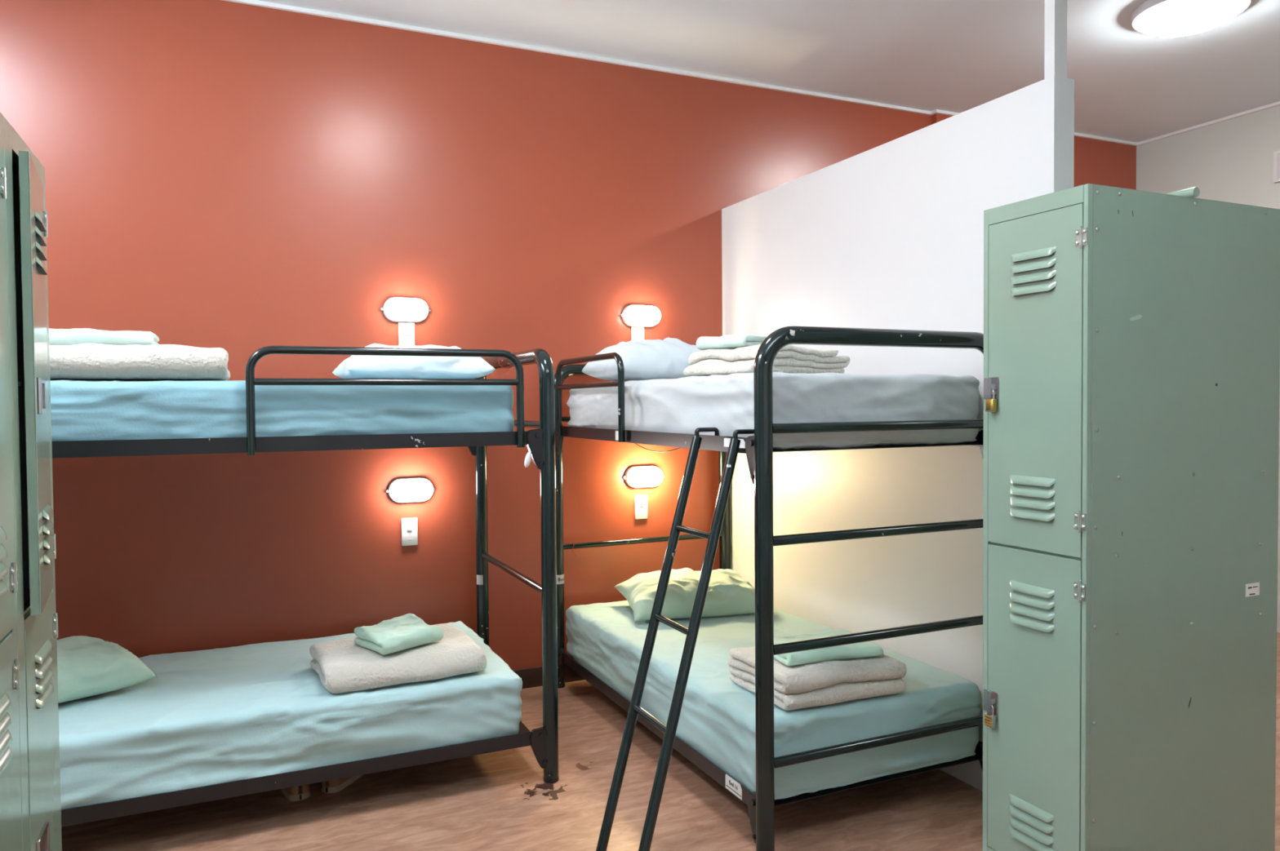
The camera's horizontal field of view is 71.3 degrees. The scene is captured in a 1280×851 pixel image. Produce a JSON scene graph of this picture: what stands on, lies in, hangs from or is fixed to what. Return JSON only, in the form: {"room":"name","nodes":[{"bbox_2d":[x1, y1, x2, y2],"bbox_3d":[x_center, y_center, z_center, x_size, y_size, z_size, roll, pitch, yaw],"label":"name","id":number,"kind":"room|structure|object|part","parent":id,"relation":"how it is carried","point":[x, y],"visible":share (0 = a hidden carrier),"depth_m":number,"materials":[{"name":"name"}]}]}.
{"room":"dormitory","nodes":[
{"label":"dormitory","id":0,"kind":"room"},
{"bbox_2d":[0,0,1136,670],"bbox_3d":[0.173,-0.271,4.395,6.668,2.905,0.140,-1,2,-24],"label":"wall","id":1,"kind":"structure","parent":0,"point":[241,180],"depth_m":3.74,"materials":[{"name":"red paint"}]},
{"bbox_2d":[380,297,431,322],"bbox_3d":[-0.990,-0.493,3.789,0.210,0.102,0.069,-1,2,-24],"label":"wall lamp","id":2,"kind":"object","parent":1,"relation":"attached to","point":[400,309],"visible":1,"depth_m":3.76,"materials":[{"name":"white plastic"}]},
{"bbox_2d":[398,322,414,345],"bbox_3d":[-0.998,-0.382,3.819,0.068,0.118,0.012,-1,2,-24],"label":"light switch","id":3,"kind":"object","parent":1,"relation":"attached to","point":[406,330],"visible":0.71,"depth_m":3.81,"materials":[{"name":"white plastic"}]},
{"bbox_2d":[400,517,417,546],"bbox_3d":[-0.991,0.458,3.841,0.068,0.118,0.012,-1,2,-24],"label":"light switch","id":4,"kind":"object","parent":1,"relation":"attached to","point":[409,526],"visible":1,"depth_m":3.84,"materials":[{"name":"white plastic"}]},
{"bbox_2d":[385,477,435,502],"bbox_3d":[-0.975,0.278,3.813,0.210,0.102,0.069,-1,2,-24],"label":"wall lamp","id":5,"kind":"object","parent":1,"relation":"attached to","point":[402,490],"visible":1,"depth_m":3.79,"materials":[{"name":"white plastic"}]},
{"bbox_2d":[511,665,584,688],"bbox_3d":[-1.156,1.165,3.778,3.484,0.088,0.018,-1,2,-24],"label":"baseboard","id":6,"kind":"structure","parent":1,"relation":"attached to","point":[531,677],"depth_m":4.08,"materials":[{"name":"brown wood"}]},
{"bbox_2d":[631,326,644,340],"bbox_3d":[-0.010,-0.418,4.269,0.066,0.110,0.012,-1,2,-24],"label":"light switch","id":7,"kind":"object","parent":1,"relation":"attached to","point":[637,332],"visible":0.52,"depth_m":4.26,"materials":[{"name":"white plastic"}]},
{"bbox_2d":[619,304,661,327],"bbox_3d":[0.014,-0.523,4.246,0.210,0.102,0.069,-1,2,-24],"label":"wall lamp","id":8,"kind":"object","parent":1,"relation":"attached to","point":[642,316],"visible":1,"depth_m":4.22,"materials":[{"name":"white plastic"}]},
{"bbox_2d":[635,495,647,519],"bbox_3d":[0.006,0.393,4.294,0.066,0.115,0.012,-1,2,-24],"label":"light switch","id":9,"kind":"object","parent":1,"relation":"attached to","point":[641,501],"visible":1,"depth_m":4.29,"materials":[{"name":"white plastic"}]},
{"bbox_2d":[622,466,663,488],"bbox_3d":[0.026,0.246,4.268,0.210,0.102,0.069,-1,2,-24],"label":"wall lamp","id":10,"kind":"object","parent":1,"relation":"attached to","point":[636,477],"visible":1,"depth_m":4.24,"materials":[{"name":"white plastic"}]},
{"bbox_2d":[222,0,1138,146],"bbox_3d":[0.186,-1.713,4.305,6.468,0.016,0.056,-1,2,-24],"label":"trim","id":11,"kind":"structure","parent":1,"relation":"attached to","point":[254,2],"depth_m":4.13,"materials":[{"name":"white paint"}]},
{"bbox_2d":[61,632,1279,850],"bbox_3d":[1.463,1.293,1.631,6.668,0.100,6.302,-1,2,-24],"label":"floor","id":12,"kind":"structure","parent":0,"point":[500,801],"depth_m":2.83,"materials":[{"name":"wood"}]},
{"bbox_2d":[0,111,22,850],"bbox_3d":[-1.213,0.373,1.300,0.463,1.800,0.372,-1,2,-24],"label":"locker","id":13,"kind":"object","parent":12,"relation":"on","point":[11,815],"visible":1,"depth_m":1.50,"materials":[{"name":"green metal"}]},
{"bbox_2d":[0,526,8,598],"bbox_3d":[-1.016,0.220,1.408,0.009,0.106,0.138,-1,2,-24],"label":"vent","id":14,"kind":"object","parent":13,"relation":"attached to","point":[3,571],"depth_m":1.45,"materials":[{"name":"green metal"}]},
{"bbox_2d":[0,692,12,777],"bbox_3d":[-1.014,0.495,1.415,0.009,0.106,0.138,-1,2,-24],"label":"vent","id":15,"kind":"object","parent":13,"relation":"attached to","point":[6,754],"depth_m":1.44,"materials":[{"name":"green metal"}]},
{"bbox_3d":[-1.028,-0.069,1.391,0.016,0.839,0.278,-1,2,-24],"label":"door","id":16,"kind":"part","parent":13,"relation":"part of","materials":[{"name":"green metal"}]},
{"bbox_3d":[-1.021,0.766,1.412,0.016,0.816,0.278,-1,2,-24],"label":"door","id":17,"kind":"part","parent":13,"relation":"part of","materials":[{"name":"green metal"}]},
{"bbox_2d":[3,115,62,850],"bbox_3d":[-1.360,0.365,1.643,0.481,1.800,0.372,-1,2,-24],"label":"locker","id":18,"kind":"object","parent":12,"relation":"on","point":[26,215],"visible":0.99,"depth_m":1.67,"materials":[{"name":"green metal"}]},
{"bbox_3d":[-1.172,-0.076,1.735,0.016,0.839,0.278,-1,2,-29],"label":"door","id":19,"kind":"part","parent":18,"relation":"part of","materials":[{"name":"green metal"}]},
{"bbox_2d":[35,210,47,275],"bbox_3d":[-1.165,-0.354,1.738,0.009,0.106,0.138,-1,2,-30],"label":"vent","id":20,"kind":"object","parent":18,"relation":"attached to","point":[40,242],"depth_m":1.70,"materials":[{"name":"green metal"}]},
{"bbox_3d":[-1.176,0.758,1.752,0.016,0.816,0.278,-1,2,-24],"label":"door","id":21,"kind":"part","parent":18,"relation":"part of","materials":[{"name":"green metal"}]},
{"bbox_3d":[-1.138,-0.056,1.695,0.001,0.047,0.074,-1,2,-30],"label":"latch plate","id":22,"kind":"part","parent":18,"relation":"part of","materials":[{"name":"silver metal"}]},
{"bbox_3d":[-1.146,0.810,1.710,0.001,0.047,0.074,-1,2,-24],"label":"latch plate","id":23,"kind":"part","parent":18,"relation":"part of","materials":[{"name":"brown"}]},
{"bbox_2d":[35,638,53,709],"bbox_3d":[-1.169,0.487,1.754,0.009,0.106,0.138,-1,2,-24],"label":"vent","id":24,"kind":"object","parent":18,"relation":"attached to","point":[44,689],"depth_m":1.73,"materials":[{"name":"green metal"}]},
{"bbox_2d":[42,503,54,564],"bbox_3d":[-1.161,0.212,1.753,0.009,0.106,0.138,-1,2,-30],"label":"vent","id":25,"kind":"object","parent":18,"relation":"attached to","point":[48,554],"depth_m":1.72,"materials":[{"name":"green metal"}]},
{"bbox_2d":[280,784,310,801],"bbox_3d":[-1.180,1.183,3.041,0.097,0.088,0.273,-1,2,-30],"label":"shoe","id":26,"kind":"object","parent":12,"relation":"on","point":[296,793],"visible":0.2,"depth_m":2.93,"materials":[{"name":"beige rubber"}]},
{"bbox_2d":[51,346,559,826],"bbox_3d":[-1.304,0.483,3.093,1.826,1.488,0.963,-1,2,-24],"label":"bunk bed","id":27,"kind":"object","parent":12,"relation":"on","point":[543,741],"visible":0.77,"depth_m":2.87,"materials":[{"name":"black metal"}]},
{"bbox_2d":[50,379,514,441],"bbox_3d":[-1.340,-0.043,3.055,1.644,0.218,0.888,-1,2,-24],"label":"mattress","id":28,"kind":"object","parent":27,"relation":"on","point":[82,410],"visible":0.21,"depth_m":2.68,"materials":[{"name":"teal fabric"}]},
{"bbox_2d":[48,343,230,380],"bbox_3d":[-1.538,-0.190,2.712,0.531,0.105,0.395,-1,2,-24],"label":"folded blanket","id":29,"kind":"object","parent":28,"relation":"on","point":[87,362],"visible":0.75,"depth_m":2.56,"materials":[{"name":"beige fabric"}]},
{"bbox_2d":[48,328,159,345],"bbox_3d":[-1.621,-0.259,2.677,0.306,0.051,0.241,-1,2,-24],"label":"sheet","id":30,"kind":"object","parent":29,"relation":"on","point":[79,335],"visible":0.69,"depth_m":2.58,"materials":[{"name":"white fabric"}]},
{"bbox_2d":[332,343,495,379],"bbox_3d":[-0.828,-0.226,3.245,0.510,0.137,0.400,-1,2,-26],"label":"pillow","id":31,"kind":"object","parent":28,"relation":"on","point":[355,366],"visible":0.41,"depth_m":3.10,"materials":[{"name":"white fabric"}]},
{"bbox_3d":[-1.127,0.056,2.685,1.712,0.046,0.036,-1,2,-24],"label":"rail","id":32,"kind":"part","parent":27,"relation":"part of","materials":[{"name":"metal"}]},
{"bbox_2d":[57,621,522,809],"bbox_3d":[-1.319,0.967,3.088,1.680,0.254,0.905,-1,2,-24],"label":"mattress","id":33,"kind":"object","parent":27,"relation":"on","point":[206,717],"visible":0.78,"depth_m":2.78,"materials":[{"name":"teal fabric"}]},
{"bbox_2d":[57,635,156,703],"bbox_3d":[-1.896,0.779,2.846,0.440,0.160,0.500,1,2,40],"label":"pillow","id":34,"kind":"object","parent":33,"relation":"on","point":[87,666],"visible":0.62,"depth_m":2.81,"materials":[{"name":"green fabric"}]},
{"bbox_2d":[309,623,486,693],"bbox_3d":[-0.840,0.797,3.090,0.537,0.092,0.421,-1,2,-28],"label":"folded blanket","id":35,"kind":"object","parent":33,"relation":"on","point":[341,665],"visible":0.91,"depth_m":2.96,"materials":[{"name":"beige fabric"}]},
{"bbox_2d":[354,613,443,655],"bbox_3d":[-0.834,0.720,3.092,0.233,0.078,0.231,-2,2,-44],"label":"folded towel","id":36,"kind":"object","parent":35,"relation":"on","point":[405,632],"visible":1,"depth_m":3.04,"materials":[{"name":"green fabric"}]},
{"bbox_3d":[-1.119,1.079,2.712,1.712,0.046,0.036,-1,2,-24],"label":"rail","id":37,"kind":"part","parent":27,"relation":"part of","materials":[{"name":"metal"}]},
{"bbox_3d":[-0.775,-0.082,2.806,0.850,0.324,0.025,-1,2,-24],"label":"guard rail","id":38,"kind":"part","parent":27,"relation":"part of","materials":[{"name":"black metal"}]},
{"bbox_2d":[497,357,511,373],"bbox_3d":[-0.507,-0.239,3.391,0.068,0.085,0.002,-1,2,-24],"label":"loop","id":39,"kind":"object","parent":27,"relation":"hanging from","point":[498,357],"visible":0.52,"depth_m":3.39,"materials":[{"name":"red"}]},
{"bbox_3d":[-0.499,0.461,3.462,0.052,1.476,0.957,-1,2,-24],"label":"frame","id":40,"kind":"part","parent":27,"relation":"part of","materials":[{"name":"black metal"}]},
{"bbox_2d":[321,774,363,793],"bbox_3d":[-1.020,1.180,3.109,0.097,0.088,0.273,0,2,11],"label":"shoe","id":41,"kind":"object","parent":12,"relation":"on","point":[335,785],"visible":0.16,"depth_m":2.99,"materials":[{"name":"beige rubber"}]},
{"bbox_2d":[595,427,754,850],"bbox_3d":[0.094,0.625,2.494,0.578,1.224,0.260,-2,2,-42],"label":"ladder","id":42,"kind":"object","parent":12,"relation":"on","point":[669,731],"visible":0.86,"depth_m":2.47,"materials":[{"name":"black metal"}]},
{"bbox_2d":[554,325,983,850],"bbox_3d":[0.378,0.450,3.451,0.932,1.508,1.791,-1,2,-24],"label":"bunk bed","id":43,"kind":"object","parent":12,"relation":"on","point":[758,450],"visible":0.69,"depth_m":2.62,"materials":[{"name":"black metal"}]},
{"bbox_3d":[-0.214,-0.114,3.632,0.025,0.336,0.725,-1,2,-24],"label":"guard rail","id":44,"kind":"part","parent":43,"relation":"part of","materials":[{"name":"black metal"}]},
{"bbox_3d":[0.021,0.444,4.243,0.923,1.462,0.052,-1,2,-24],"label":"frame","id":45,"kind":"part","parent":43,"relation":"part of","materials":[{"name":"black metal"}]},
{"bbox_3d":[-0.005,0.041,3.267,0.036,0.046,1.677,-1,2,-24],"label":"rail","id":46,"kind":"part","parent":43,"relation":"part of","materials":[{"name":"metal"}]},
{"bbox_3d":[0.003,1.059,3.293,0.036,0.046,1.677,-1,2,-24],"label":"rail","id":47,"kind":"part","parent":43,"relation":"part of","materials":[{"name":"metal"}]},
{"bbox_2d":[635,443,680,452],"bbox_3d":[0.070,0.083,3.760,0.004,0.056,0.621,-1,2,-24],"label":"cord","id":48,"kind":"object","parent":43,"relation":"hanging from","point":[635,443],"visible":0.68,"depth_m":3.75,"materials":[{"name":"brown plastic"}]},
{"bbox_2d":[728,780,737,790],"bbox_3d":[0.277,1.065,2.644,0.001,0.013,0.049,-1,2,-24],"label":"print","id":49,"kind":"object","parent":43,"relation":"on","point":[733,784],"depth_m":2.64,"materials":[{"name":"grey paper"}]},
{"bbox_2d":[565,600,981,799],"bbox_3d":[0.384,0.938,3.451,0.871,0.267,1.659,-1,2,-24],"label":"mattress","id":50,"kind":"object","parent":43,"relation":"on","point":[717,718],"visible":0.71,"depth_m":2.83,"materials":[{"name":"teal fabric"}]},
{"bbox_2d":[614,568,755,621],"bbox_3d":[0.222,0.718,3.888,0.600,0.170,0.417,-1,2,-13],"label":"pillow","id":51,"kind":"object","parent":50,"relation":"on","point":[728,594],"visible":0.79,"depth_m":3.75,"materials":[{"name":"green fabric"}]},
{"bbox_2d":[727,646,906,711],"bbox_3d":[0.550,0.771,2.830,0.441,0.111,0.375,-1,2,-22],"label":"folded blanket","id":52,"kind":"object","parent":50,"relation":"on","point":[827,682],"visible":0.68,"depth_m":2.69,"materials":[{"name":"beige fabric"}]},
{"bbox_2d":[773,629,883,666],"bbox_3d":[0.566,0.700,2.840,0.335,0.044,0.237,-1,2,-19],"label":"sheet","id":53,"kind":"object","parent":52,"relation":"on","point":[867,649],"visible":0.53,"depth_m":2.76,"materials":[{"name":"green fabric"}]},
{"bbox_2d":[566,371,982,449],"bbox_3d":[0.391,-0.066,3.416,0.863,0.243,1.641,-1,2,-24],"label":"mattress","id":54,"kind":"object","parent":43,"relation":"on","point":[724,402],"visible":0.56,"depth_m":2.73,"materials":[{"name":"grey fabric"}]},
{"bbox_2d":[582,337,697,381],"bbox_3d":[0.058,-0.284,3.867,0.520,0.188,0.380,-1,2,-27],"label":"pillow","id":55,"kind":"object","parent":54,"relation":"on","point":[652,358],"visible":0.62,"depth_m":3.71,"materials":[{"name":"white fabric"}]},
{"bbox_2d":[683,344,850,376],"bbox_3d":[0.435,-0.223,3.068,0.491,0.098,0.357,-2,2,-37],"label":"folded blanket","id":56,"kind":"object","parent":54,"relation":"on","point":[789,359],"visible":0.76,"depth_m":2.94,"materials":[{"name":"beige fabric"}]},
{"bbox_2d":[696,333,767,350],"bbox_3d":[0.348,-0.285,3.076,0.257,0.046,0.227,-2,2,-45],"label":"folded towel","id":57,"kind":"object","parent":56,"relation":"on","point":[727,341],"visible":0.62,"depth_m":2.97,"materials":[{"name":"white fabric"}]},
{"bbox_3d":[0.742,0.462,2.662,0.923,1.496,0.052,-1,2,-24],"label":"frame","id":58,"kind":"part","parent":43,"relation":"part of","materials":[{"name":"black metal"}]},
{"bbox_3d":[0.762,0.026,3.616,0.036,0.046,1.677,-1,2,-24],"label":"rail","id":59,"kind":"part","parent":43,"relation":"part of","materials":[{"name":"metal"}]},
{"bbox_3d":[0.770,1.044,3.643,0.036,0.046,1.677,-1,2,-24],"label":"rail","id":60,"kind":"part","parent":43,"relation":"part of","materials":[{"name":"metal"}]},
{"bbox_2d":[982,183,1279,850],"bbox_3d":[1.316,0.324,2.403,0.757,1.800,0.323,-1,2,-24],"label":"locker","id":61,"kind":"object","parent":12,"relation":"on","point":[1131,337],"visible":1,"depth_m":2.25,"materials":[{"name":"green metal"}]},
{"bbox_2d":[984,704,995,728],"bbox_3d":[0.930,0.770,2.369,0.019,0.061,0.026,-1,2,-24],"label":"padlock","id":62,"kind":"object","parent":61,"relation":"attached to","point":[990,720],"visible":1,"depth_m":2.36,"materials":[{"name":"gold metal"}]},
{"bbox_2d":[985,389,996,412],"bbox_3d":[0.924,-0.066,2.348,0.016,0.061,0.027,-1,2,-24],"label":"padlock","id":63,"kind":"object","parent":61,"relation":"attached to","point":[991,404],"visible":1,"depth_m":2.34,"materials":[{"name":"gold metal"}]},
{"bbox_2d":[1009,794,1053,850],"bbox_3d":[0.990,1.016,2.268,0.009,0.106,0.138,-1,2,-24],"label":"vent","id":64,"kind":"object","parent":61,"relation":"attached to","point":[1031,821],"depth_m":2.26,"materials":[{"name":"green metal"}]},
{"bbox_2d":[1009,580,1054,632],"bbox_3d":[0.986,0.457,2.253,0.009,0.106,0.138,-1,2,-24],"label":"vent","id":65,"kind":"object","parent":61,"relation":"attached to","point":[1032,602],"depth_m":2.25,"materials":[{"name":"green metal"}]},
{"bbox_2d":[1010,475,1054,521],"bbox_3d":[0.983,0.182,2.246,0.009,0.106,0.138,-1,2,-24],"label":"vent","id":66,"kind":"object","parent":61,"relation":"attached to","point":[1032,496],"depth_m":2.24,"materials":[{"name":"green metal"}]},
{"bbox_2d":[1010,246,1056,296],"bbox_3d":[0.979,-0.384,2.232,0.009,0.106,0.138,-1,2,-24],"label":"vent","id":67,"kind":"object","parent":61,"relation":"attached to","point":[1033,268],"depth_m":2.23,"materials":[{"name":"green metal"}]},
{"bbox_3d":[0.999,0.727,2.266,0.016,0.816,0.286,-1,2,-24],"label":"door","id":68,"kind":"part","parent":61,"relation":"part of","materials":[{"name":"green metal"}]},
{"bbox_3d":[0.992,-0.107,2.245,0.016,0.839,0.286,-1,2,-24],"label":"door","id":69,"kind":"part","parent":61,"relation":"part of","materials":[{"name":"green metal"}]},
{"bbox_3d":[0.996,0.330,2.259,0.016,1.800,0.320,-1,2,-24],"label":"frame","id":70,"kind":"part","parent":61,"relation":"part of","materials":[{"name":"green metal"}]},
{"bbox_2d":[1165,186,1199,197],"bbox_3d":[1.319,-0.589,2.399,0.025,0.025,0.360,-1,2,-24],"label":"metal rod","id":71,"kind":"object","parent":61,"relation":"on","point":[1194,192],"visible":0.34,"depth_m":2.24,"materials":[{"name":"green metal"}]},
{"bbox_2d":[1248,586,1257,595],"bbox_3d":[1.629,0.439,2.372,0.040,0.022,0.001,-1,2,-24],"label":"print","id":72,"kind":"object","parent":61,"relation":"attached to","point":[1252,590],"depth_m":2.37,"materials":[{"name":"grey paper"}]},
{"bbox_2d":[257,0,1279,142],"bbox_3d":[1.439,-1.710,1.554,6.668,0.100,6.302,-1,2,-24],"label":"ceiling","id":73,"kind":"structure","parent":0,"point":[1131,85],"depth_m":4.03,"materials":[{"name":"paint"}]},
{"bbox_2d":[1131,0,1251,37],"bbox_3d":[2.255,-1.676,3.662,0.420,0.090,0.420,-1,2,-24],"label":"ceiling lamp","id":74,"kind":"object","parent":73,"relation":"attached to","point":[1157,18],"visible":1,"depth_m":3.60,"materials":[{"name":"grey plastic"}]},
{"bbox_2d":[721,75,1074,791],"bbox_3d":[0.866,0.068,3.595,0.084,2.257,1.982,-1,2,-24],"label":"wall partition","id":75,"kind":"structure","parent":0,"point":[890,235],"depth_m":3.33,"materials":[{"name":"white paint"}]},
{"bbox_2d":[1044,0,1066,79],"bbox_3d":[1.244,-1.364,2.668,0.052,0.647,0.036,-1,2,-24],"label":"post","id":76,"kind":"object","parent":75,"relation":"on","point":[1055,11],"depth_m":2.66,"materials":[{"name":"white paint"}]},
{"bbox_2d":[1136,105,1279,633],"bbox_3d":[4.460,-0.267,2.908,0.100,2.905,6.202,-1,2,-24],"label":"wall","id":77,"kind":"structure","parent":0,"point":[1231,160],"depth_m":5.14,"materials":[{"name":"grey paint"}]},
{"bbox_2d":[1137,101,1279,145],"bbox_3d":[4.386,-1.710,2.866,0.016,0.016,6.046,-1,2,-24],"label":"trim","id":78,"kind":"structure","parent":77,"relation":"attached to","point":[1273,104],"depth_m":5.19,"materials":[{"name":"white paint"}]},
{"bbox_2d":[1273,150,1279,182],"bbox_3d":[3.516,-1.412,4.787,0.018,0.170,0.220,-1,2,-24],"label":"notice","id":79,"kind":"object","parent":77,"relation":"attached to","point":[1277,153],"visible":1,"depth_m":4.87,"materials":[{"name":"white paper"}]},
{"bbox_3d":[3.509,-1.412,4.783,0.002,0.136,0.180,-1,2,-24],"label":"panel","id":80,"kind":"part","parent":79,"relation":"part of","materials":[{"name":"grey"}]}
]}

